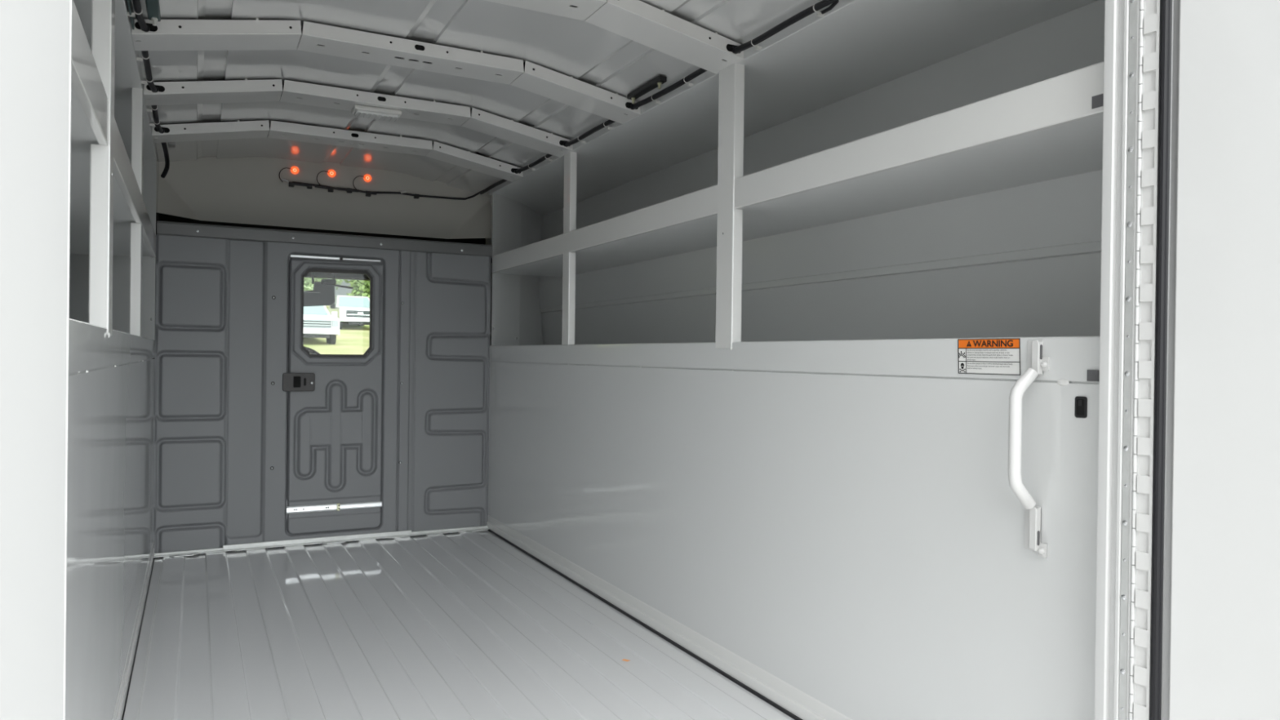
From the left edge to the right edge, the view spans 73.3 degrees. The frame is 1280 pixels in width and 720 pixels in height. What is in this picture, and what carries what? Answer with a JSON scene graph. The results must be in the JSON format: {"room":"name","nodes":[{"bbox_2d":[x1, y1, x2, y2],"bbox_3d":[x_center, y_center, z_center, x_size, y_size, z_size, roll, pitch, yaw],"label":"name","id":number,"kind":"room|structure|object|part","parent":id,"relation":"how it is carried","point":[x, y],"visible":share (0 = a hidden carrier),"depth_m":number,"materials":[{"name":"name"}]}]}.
{"room":"vehicle interior","nodes":[
{"label":"vehicle interior","id":0,"kind":"room"},
{"bbox_2d":[65,0,159,719],"bbox_3d":[-1.554,0.096,2.125,0.536,2.070,3.700,1,0,-27],"label":"wall","id":1,"kind":"structure","parent":0,"point":[110,550],"depth_m":1.81,"materials":[{"name":"white metal"}]},
{"bbox_2d":[0,0,70,719],"bbox_3d":[-0.312,0.084,0.369,0.036,1.680,0.660,1,0,-27],"label":"door","id":2,"kind":"structure","parent":1,"relation":"in","point":[34,34],"depth_m":0.53,"materials":[{"name":"white paint"}]},
{"bbox_2d":[63,0,72,719],"bbox_3d":[-0.499,0.080,0.651,0.111,1.680,0.010,1,0,-27],"label":"trim","id":3,"kind":"structure","parent":1,"relation":"attached to","point":[71,1],"depth_m":0.67,"materials":[{"name":"white"}]},
{"bbox_2d":[88,0,115,337],"bbox_3d":[-0.973,-0.404,1.559,0.033,0.728,0.081,1,0,-27],"label":"upright","id":4,"kind":"object","parent":1,"relation":"attached to","point":[103,11],"visible":0.96,"depth_m":1.53,"materials":[{"name":"white paint"}]},
{"bbox_3d":[-0.963,-0.406,1.566,0.003,0.723,0.078,1,0,-27],"label":"plate","id":5,"kind":"part","parent":4,"relation":"part of","materials":[{"name":"white paint"}]},
{"bbox_2d":[70,0,155,257],"bbox_3d":[-1.389,-0.429,1.957,0.397,0.080,3.160,1,0,-27],"label":"shelf","id":6,"kind":"object","parent":1,"relation":"attached to","point":[90,104],"visible":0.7,"depth_m":1.76,"materials":[{"name":"white metal"}]},
{"bbox_3d":[-2.210,-0.412,3.473,0.670,0.757,0.029,1,0,22],"label":"corner panel","id":7,"kind":"part","parent":1,"relation":"part of","materials":[{"name":"white paint"}]},
{"bbox_3d":[-1.210,0.770,2.023,0.006,0.091,3.070,1,0,-27],"label":"skirting","id":8,"kind":"part","parent":1,"relation":"part of","materials":[{"name":"white paint"}]},
{"bbox_2d":[129,87,143,336],"bbox_3d":[-1.459,-0.423,2.493,0.026,0.710,0.073,1,0,-27],"label":"upright","id":9,"kind":"object","parent":1,"relation":"attached to","point":[137,95],"visible":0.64,"depth_m":2.46,"materials":[{"name":"white paint"}]},
{"bbox_3d":[-1.448,-0.423,2.499,0.003,0.710,0.073,1,0,-27],"label":"plate","id":10,"kind":"part","parent":9,"relation":"part of","materials":[{"name":"white paint"}]},
{"bbox_2d":[152,156,492,558],"bbox_3d":[-1.363,0.105,3.895,1.480,2.040,0.450,1,0,-27],"label":"wall","id":11,"kind":"structure","parent":0,"point":[221,358],"depth_m":3.74,"materials":[{"name":"grey metal"}]},
{"bbox_2d":[279,166,298,182],"bbox_3d":[-1.565,-0.828,3.834,0.084,0.079,0.014,1,0,-36],"label":"marker light","id":12,"kind":"object","parent":11,"relation":"attached to","point":[295,170],"visible":1,"depth_m":3.84,"materials":[{"name":"orange"}]},
{"bbox_2d":[154,525,488,557],"bbox_3d":[-1.296,0.765,3.664,1.348,0.021,0.050,1,0,-27],"label":"trim","id":13,"kind":"structure","parent":11,"relation":"attached to","point":[341,539],"depth_m":3.64,"materials":[{"name":"metal"}]},
{"bbox_2d":[156,220,492,257],"bbox_3d":[-1.298,-0.511,3.695,1.352,0.052,0.073,1,0,-27],"label":"header beam","id":14,"kind":"structure","parent":11,"relation":"attached to","point":[163,228],"depth_m":3.63,"materials":[{"name":"grey metal"}]},
{"bbox_3d":[-1.349,-0.754,3.873,1.430,0.322,0.174,1,0,-27],"label":"nose panel","id":15,"kind":"part","parent":11,"relation":"part of","materials":[{"name":"grey"}]},
{"bbox_2d":[316,169,335,184],"bbox_3d":[-1.425,-0.829,3.906,0.084,0.079,0.014,1,0,-36],"label":"marker light","id":16,"kind":"object","parent":11,"relation":"attached to","point":[331,173],"visible":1,"depth_m":3.92,"materials":[{"name":"orange plastic"}]},
{"bbox_2d":[282,254,383,533],"bbox_3d":[-1.313,0.145,3.692,0.414,1.190,0.058,1,0,-27],"label":"door","id":17,"kind":"structure","parent":11,"relation":"in","point":[335,401],"depth_m":3.69,"materials":[{"name":"grey metal"}]},
{"bbox_2d":[352,173,371,189],"bbox_3d":[-1.285,-0.823,3.979,0.084,0.079,0.014,1,0,-36],"label":"marker light","id":18,"kind":"object","parent":11,"relation":"attached to","point":[367,178],"visible":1,"depth_m":3.99,"materials":[{"name":"orange plastic"}]},
{"bbox_2d":[282,177,484,199],"bbox_3d":[-1.152,-0.781,3.920,0.868,0.048,0.238,1,0,-27],"label":"harness","id":19,"kind":"object","parent":11,"relation":"attached to","point":[292,184],"visible":1,"depth_m":3.98,"materials":[{"name":"black plastic"}]},
{"bbox_2d":[121,528,802,719],"bbox_3d":[-0.713,0.838,2.534,2.360,0.102,3.660,1,0,-27],"label":"floor","id":20,"kind":"structure","parent":0,"point":[463,625],"depth_m":2.40,"materials":[{"name":"white paint"}]},
{"bbox_2d":[131,0,820,197],"bbox_3d":[-0.706,-0.836,2.553,2.460,0.210,3.700,1,0,-27],"label":"ceiling","id":21,"kind":"structure","parent":0,"point":[583,51],"depth_m":2.51,"materials":[{"name":"white paint"}]},
{"bbox_2d":[126,0,160,29],"bbox_3d":[-1.071,-0.794,1.850,0.058,0.044,0.405,1,0,-27],"label":"bracket","id":22,"kind":"object","parent":21,"relation":"attached to","point":[153,6],"visible":0.87,"depth_m":1.97,"materials":[{"name":"grey"}]},
{"bbox_3d":[-1.095,-0.788,1.837,0.004,0.032,0.405,1,0,-27],"label":"plate","id":23,"kind":"part","parent":22,"relation":"part of","materials":[{"name":"grey"}]},
{"bbox_2d":[127,0,164,133],"bbox_3d":[-1.107,-0.785,1.890,0.039,0.026,2.730,1,0,-27],"label":"cable","id":24,"kind":"object","parent":21,"relation":"attached to","point":[137,9],"visible":0.86,"depth_m":2.28,"materials":[{"name":"black rubber"}]},
{"bbox_2d":[160,142,175,177],"bbox_3d":[-1.792,-0.765,3.268,0.049,0.109,0.267,1,0,-29],"label":"wire tail","id":25,"kind":"object","parent":21,"relation":"hanging from","point":[171,144],"visible":0.86,"depth_m":3.27,"materials":[{"name":"black rubber"}]},
{"bbox_2d":[151,120,523,182],"bbox_3d":[-1.124,-0.831,3.364,1.359,0.110,0.131,1,0,-27],"label":"rib","id":26,"kind":"object","parent":21,"relation":"attached to","point":[246,129],"visible":0.98,"depth_m":3.30,"materials":[{"name":"white paint"}]},
{"bbox_3d":[-1.096,-0.862,3.306,0.599,0.034,0.002,1,0,-27],"label":"crown","id":27,"kind":"part","parent":26,"relation":"part of","materials":[{"name":"white paint"}]},
{"bbox_2d":[143,78,573,157],"bbox_3d":[-0.878,-0.826,2.887,1.359,0.110,0.131,1,0,-27],"label":"rib","id":28,"kind":"object","parent":21,"relation":"attached to","point":[271,90],"visible":0.94,"depth_m":2.81,"materials":[{"name":"white paint"}]},
{"bbox_2d":[351,104,401,121],"bbox_3d":[-0.886,-0.828,2.893,0.152,0.025,0.080,1,0,-27],"label":"ceiling lamp","id":29,"kind":"object","parent":28,"relation":"attached to","point":[359,111],"visible":1,"depth_m":2.87,"materials":[{"name":"white plastic"}]},
{"bbox_3d":[-0.850,-0.857,2.829,0.599,0.034,0.002,1,0,-27],"label":"crown","id":30,"kind":"part","parent":28,"relation":"part of","materials":[{"name":"white paint"}]},
{"bbox_2d":[131,17,640,124],"bbox_3d":[-0.630,-0.821,2.407,1.359,0.110,0.131,1,0,-27],"label":"rib","id":31,"kind":"object","parent":21,"relation":"attached to","point":[167,34],"visible":0.97,"depth_m":2.33,"materials":[{"name":"white paint"}]},
{"bbox_3d":[-0.602,-0.852,2.349,0.599,0.034,0.002,1,0,-27],"label":"crown","id":32,"kind":"part","parent":31,"relation":"part of","materials":[{"name":"white paint"}]},
{"bbox_2d":[484,0,743,73],"bbox_3d":[-0.371,-0.816,1.906,1.359,0.110,0.131,1,0,-27],"label":"rib","id":33,"kind":"object","parent":21,"relation":"attached to","point":[638,21],"visible":0.93,"depth_m":2.08,"materials":[{"name":"white paint"}]},
{"bbox_2d":[626,75,666,103],"bbox_3d":[0.019,-0.790,2.525,0.026,0.032,0.205,1,0,-27],"label":"bracket","id":34,"kind":"object","parent":21,"relation":"attached to","point":[659,80],"visible":1,"depth_m":2.50,"materials":[{"name":"black plastic"}]},
{"bbox_2d":[480,0,839,194],"bbox_3d":[-0.030,-0.775,2.683,0.039,0.026,3.150,1,0,-27],"label":"cable","id":35,"kind":"object","parent":21,"relation":"attached to","point":[817,6],"visible":0.92,"depth_m":2.33,"materials":[{"name":"black rubber"}]},
{"bbox_2d":[485,0,1105,719],"bbox_3d":[0.120,0.113,2.989,0.536,2.070,3.700,1,0,-27],"label":"wall","id":36,"kind":"structure","parent":0,"point":[820,508],"depth_m":2.05,"materials":[{"name":"white metal"}]},
{"bbox_3d":[-0.592,-0.396,4.309,0.029,0.757,0.670,1,0,14],"label":"corner panel","id":37,"kind":"part","parent":36,"relation":"part of","materials":[{"name":"white paint"}]},
{"bbox_2d":[561,151,577,344],"bbox_3d":[-0.262,-0.411,3.195,0.026,0.710,0.062,1,0,-27],"label":"upright","id":38,"kind":"object","parent":36,"relation":"attached to","point":[571,157],"visible":0.83,"depth_m":3.17,"materials":[{"name":"white paint"}]},
{"bbox_3d":[-0.272,-0.411,3.190,0.003,0.710,0.062,1,0,-27],"label":"plate","id":39,"kind":"part","parent":38,"relation":"part of","materials":[{"name":"white paint"}]},
{"bbox_3d":[-0.007,0.782,2.644,0.006,0.091,3.070,1,0,-27],"label":"skirting","id":40,"kind":"part","parent":36,"relation":"part of","materials":[{"name":"white paint"}]},
{"bbox_2d":[715,62,744,350],"bbox_3d":[0.233,-0.391,2.229,0.033,0.730,0.079,1,0,-27],"label":"upright","id":41,"kind":"object","parent":36,"relation":"attached to","point":[731,78],"visible":0.98,"depth_m":2.21,"materials":[{"name":"white paint"}]},
{"bbox_3d":[0.222,-0.393,2.225,0.003,0.725,0.076,1,0,-27],"label":"plate","id":42,"kind":"part","parent":41,"relation":"part of","materials":[{"name":"white paint"}]},
{"bbox_2d":[490,61,1103,277],"bbox_3d":[0.169,-0.427,2.761,0.397,0.076,3.160,1,0,-27],"label":"shelf","id":43,"kind":"object","parent":36,"relation":"attached to","point":[1051,128],"visible":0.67,"depth_m":1.86,"materials":[{"name":"white metal"}]},
{"bbox_2d":[957,337,1020,375],"bbox_3d":[0.600,-0.006,1.484,0.003,0.062,0.131,1,0,-27],"label":"warning label","id":44,"kind":"object","parent":36,"relation":"attached to","point":[975,356],"visible":1,"depth_m":1.48,"materials":[{"name":"white paper"}]},
{"bbox_2d":[967,356,1007,358],"bbox_3d":[0.600,-0.004,1.484,0.001,0.003,0.090,1,0,-27],"label":"print","id":45,"kind":"object","parent":44,"relation":"attached to","point":[967,357],"depth_m":1.49,"materials":[{"name":"black"}]},
{"bbox_2d":[967,362,1012,364],"bbox_3d":[0.602,0.007,1.482,0.001,0.003,0.095,1,0,-27],"label":"print","id":46,"kind":"object","parent":44,"relation":"attached to","point":[968,363],"depth_m":1.48,"materials":[{"name":"black"}]},
{"bbox_2d":[1008,340,1049,558],"bbox_3d":[0.621,0.142,1.385,0.056,0.349,0.040,1,0,-27],"label":"handle","id":47,"kind":"object","parent":36,"relation":"attached to","point":[1037,363],"visible":1,"depth_m":1.38,"materials":[{"name":"white metal"}]},
{"bbox_2d":[1074,396,1087,417],"bbox_3d":[0.681,0.073,1.329,0.002,0.033,0.020,1,0,-27],"label":"light switch","id":48,"kind":"object","parent":36,"relation":"attached to","point":[1081,402],"visible":1,"depth_m":1.33,"materials":[{"name":"black plastic"}]},
{"bbox_2d":[1086,369,1098,381],"bbox_3d":[0.690,0.024,1.311,0.003,0.018,0.018,1,0,-27],"label":"pad","id":49,"kind":"object","parent":36,"relation":"attached to","point":[1091,375],"visible":1,"depth_m":1.31,"materials":[{"name":"grey"}]},
{"bbox_2d":[1093,0,1145,719],"bbox_3d":[0.718,0.093,1.250,0.075,1.680,0.064,1,0,-27],"label":"trim","id":50,"kind":"structure","parent":36,"relation":"attached to","point":[1116,60],"depth_m":1.25,"materials":[{"name":"white metal"}]},
{"bbox_2d":[1119,0,1143,719],"bbox_3d":[0.694,0.093,1.218,0.005,1.680,0.020,1,0,-27],"label":"piano hinge","id":51,"kind":"object","parent":36,"relation":"attached to","point":[1135,68],"visible":1,"depth_m":1.22,"materials":[{"name":"metal"}]},
{"bbox_2d":[1133,0,1279,719],"bbox_3d":[0.905,0.097,0.978,0.053,1.682,0.618,1,0,-38],"label":"door","id":52,"kind":"structure","parent":36,"relation":"in","point":[1207,602],"depth_m":1.14,"materials":[{"name":"white metal"}]},
{"label":"outside","id":53,"kind":"structure","parent":0,"visible":0},
{"bbox_2d":[302,295,369,354],"bbox_3d":[-19.294,-3.234,59.220,140.000,8.794,105.000,1,0,-27],"label":"ground","id":54,"kind":"structure","parent":53,"point":[353,339],"depth_m":35.91,"materials":[{"name":"green plant"}]},
{"bbox_2d":[303,306,339,344],"bbox_3d":[-14.340,-1.552,36.142,2.480,1.940,5.760,1,0,-33],"label":"pickup truck","id":55,"kind":"object","parent":54,"relation":"on","point":[318,322],"visible":0.51,"depth_m":34.13,"materials":[{"name":"white paint"}]},
{"bbox_2d":[303,319,331,328],"bbox_3d":[-12.848,-1.423,33.846,1.360,0.340,0.080,1,0,-33],"label":"grille","id":56,"kind":"object","parent":55,"relation":"attached to","point":[308,323],"depth_m":33.90,"materials":[{"name":"grey metal"}]},
{"bbox_2d":[331,311,337,316],"bbox_3d":[-12.669,-1.864,35.650,0.220,0.270,0.100,1,0,-33],"label":"mirror","id":57,"kind":"object","parent":55,"relation":"attached to","point":[333,313],"depth_m":35.60,"materials":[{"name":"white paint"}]},
{"bbox_2d":[303,277,342,290],"bbox_3d":[-26.377,-7.855,65.784,6.704,8.373,6.303,1,0,16],"label":"tree","id":58,"kind":"object","parent":54,"relation":"on","point":[308,286],"visible":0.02,"depth_m":64.72,"materials":[{"name":"green plant"}]},
{"bbox_2d":[327,295,369,328],"bbox_3d":[-15.685,-2.496,46.707,2.481,1.940,5.798,1,0,-27],"label":"pickup truck","id":59,"kind":"object","parent":54,"relation":"on","point":[350,309],"visible":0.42,"depth_m":44.46,"materials":[{"name":"white paint"}]},
{"bbox_2d":[346,310,369,317],"bbox_3d":[-14.400,-2.369,44.278,1.361,0.340,0.126,1,0,-27],"label":"grille","id":60,"kind":"object","parent":59,"relation":"attached to","point":[349,313],"depth_m":44.18,"materials":[{"name":"silver metal"}]},
{"bbox_2d":[343,279,369,298],"bbox_3d":[-17.006,-6.195,56.249,5.260,7.486,7.044,0,0,-45],"label":"tree","id":61,"kind":"object","parent":54,"relation":"on","point":[361,287],"visible":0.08,"depth_m":54.30,"materials":[{"name":"green plant"}]},
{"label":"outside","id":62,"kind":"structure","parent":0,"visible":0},
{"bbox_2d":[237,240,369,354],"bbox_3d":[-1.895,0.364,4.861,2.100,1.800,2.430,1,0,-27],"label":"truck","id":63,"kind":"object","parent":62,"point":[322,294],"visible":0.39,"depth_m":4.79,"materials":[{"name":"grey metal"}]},
{"bbox_3d":[-1.819,-0.461,4.785,0.014,0.076,0.034,1,0,-27],"label":"visor stem","id":64,"kind":"part","parent":63,"relation":"part of","materials":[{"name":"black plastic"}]},
{"bbox_2d":[320,272,336,284],"bbox_3d":[-1.743,-0.460,4.803,0.078,0.080,0.102,1,0,-27],"label":"mirror","id":65,"kind":"object","parent":63,"relation":"attached to","point":[323,282],"depth_m":4.76,"materials":[{"name":"black plastic"}]}
]}

